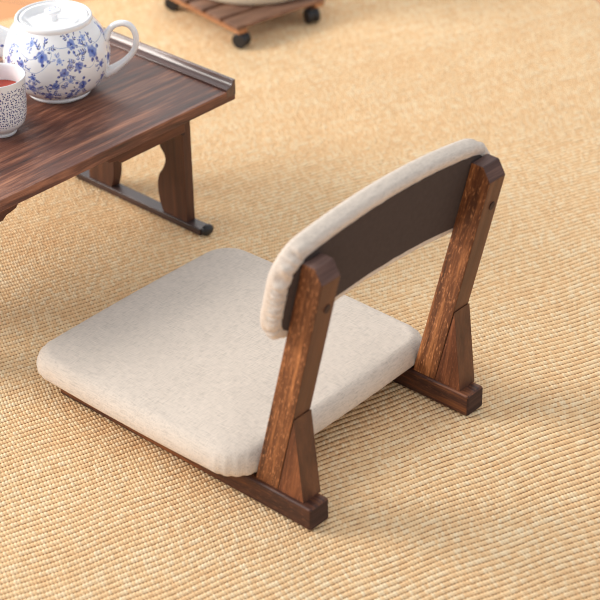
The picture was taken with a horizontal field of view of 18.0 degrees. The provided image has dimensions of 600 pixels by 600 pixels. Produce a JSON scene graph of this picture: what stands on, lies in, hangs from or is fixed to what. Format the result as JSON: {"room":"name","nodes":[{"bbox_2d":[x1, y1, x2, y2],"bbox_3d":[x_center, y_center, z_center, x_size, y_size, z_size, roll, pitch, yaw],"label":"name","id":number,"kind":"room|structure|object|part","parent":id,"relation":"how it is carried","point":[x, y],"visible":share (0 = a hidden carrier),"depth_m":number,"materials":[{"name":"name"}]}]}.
{"room":"japanese tea room","nodes":[
{"label":"japanese tea room","id":0,"kind":"room"},
{"bbox_2d":[0,0,599,20],"bbox_3d":[-0.028,-0.059,2.956,9.000,0.049,9.000,25,40,35],"label":"floor","id":1,"kind":"structure","parent":0,"point":[8,8],"depth_m":3.76,"materials":[{"name":"woven rush"},{"name":"straw"}]},
{"bbox_2d":[0,0,599,599],"bbox_3d":[-0.062,0.036,2.752,3.019,0.011,2.910,25,40,35],"label":"woven rug","id":2,"kind":"object","parent":1,"relation":"on","point":[428,499],"visible":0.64,"depth_m":2.78,"materials":[{"name":"wicker"}]},
{"bbox_2d":[0,27,235,235],"bbox_3d":[-0.437,-0.159,2.814,0.361,0.262,0.619,25,41,35],"label":"table","id":3,"kind":"object","parent":2,"relation":"on","point":[152,101],"visible":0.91,"depth_m":2.80,"materials":[{"name":"brown wood"}]},
{"bbox_2d":[0,63,26,137],"bbox_3d":[-0.431,-0.281,2.707,0.083,0.089,0.083,12,35,20],"label":"teacup","id":4,"kind":"object","parent":3,"relation":"on","point":[13,101],"visible":1,"depth_m":2.69,"materials":[{"name":"ceramic"}]},
{"bbox_2d":[0,0,138,103],"bbox_3d":[-0.369,-0.372,2.808,0.208,0.134,0.170,22,39,32],"label":"teapot","id":5,"kind":"object","parent":3,"relation":"on","point":[63,51],"visible":0.97,"depth_m":2.76,"materials":[{"name":"ceramic"}]},
{"bbox_3d":[-0.444,-0.383,2.792,0.103,0.096,0.056,-7,33,-10],"label":"spout","id":6,"kind":"part","parent":5,"relation":"part of","materials":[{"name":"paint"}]},
{"bbox_3d":[-0.363,-0.419,2.779,0.025,0.018,0.025,25,40,35],"label":"knob","id":7,"kind":"part","parent":5,"relation":"part of","materials":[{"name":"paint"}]},
{"bbox_3d":[-0.363,-0.413,2.783,0.102,0.012,0.102,25,40,35],"label":"lid","id":8,"kind":"part","parent":5,"relation":"part of","materials":[{"name":"white ceramic"}]},
{"bbox_3d":[-0.269,-0.372,2.807,0.063,0.092,0.020,1,32,3],"label":"handle","id":9,"kind":"part","parent":5,"relation":"part of","materials":[{"name":"white ceramic"}]},
{"bbox_3d":[-0.318,-0.285,3.033,0.063,0.218,0.018,25,41,35],"label":"leg","id":10,"kind":"part","parent":3,"relation":"part of","materials":[{"name":"brown wood"}]},
{"bbox_3d":[-0.196,-0.227,2.937,0.063,0.218,0.018,25,41,35],"label":"leg","id":11,"kind":"part","parent":3,"relation":"part of","materials":[{"name":"brown wood"}]},
{"bbox_2d":[164,0,324,48],"bbox_3d":[-0.114,-0.575,3.666,0.213,0.047,0.270,-24,39,-32],"label":"caddy","id":12,"kind":"object","parent":2,"relation":"on","point":[235,18],"visible":1,"depth_m":3.58,"materials":[{"name":"brown wood"}]},
{"bbox_3d":[-0.189,-0.554,3.615,0.022,0.009,0.261,-24,39,-32],"label":"cross rail","id":13,"kind":"part","parent":12,"relation":"part of","materials":[{"name":"brown wood"}]},
{"bbox_2d":[214,0,289,4],"bbox_3d":[-0.090,-0.717,3.644,0.264,0.216,0.264,25,40,35],"label":"plant pot","id":14,"kind":"object","parent":12,"relation":"on","point":[235,2],"visible":1,"depth_m":3.59,"materials":[{"name":"beige ceramic"}]},
{"bbox_3d":[-0.044,-0.618,3.713,0.022,0.009,0.261,-24,39,-32],"label":"cross rail","id":15,"kind":"part","parent":12,"relation":"part of","materials":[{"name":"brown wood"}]},
{"bbox_2d":[36,139,504,529],"bbox_3d":[-0.054,-0.043,2.473,0.524,0.419,0.413,25,40,35],"label":"chair","id":16,"kind":"object","parent":2,"relation":"on","point":[231,362],"visible":1,"depth_m":2.46,"materials":[{"name":"beige fabric"}]},
{"bbox_3d":[-0.147,0.187,2.473,0.460,0.034,0.036,25,40,35],"label":"rail","id":17,"kind":"part","parent":16,"relation":"part of","materials":[{"name":"brown wood"}]},
{"bbox_3d":[-0.094,0.068,2.587,0.408,0.042,0.407,25,40,35],"label":"seat","id":18,"kind":"part","parent":16,"relation":"part of","materials":[{"name":"beige fabric"}]},
{"bbox_2d":[260,139,489,339],"bbox_3d":[0.098,-0.086,2.289,0.061,0.154,0.404,25,40,35],"label":"backrest","id":19,"kind":"object","parent":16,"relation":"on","point":[439,193],"depth_m":2.25,"materials":[{"name":"brown wood"}]},
{"bbox_3d":[0.064,0.057,2.672,0.460,0.034,0.036,25,40,35],"label":"rail","id":20,"kind":"part","parent":16,"relation":"part of","materials":[{"name":"brown wood"}]}
]}

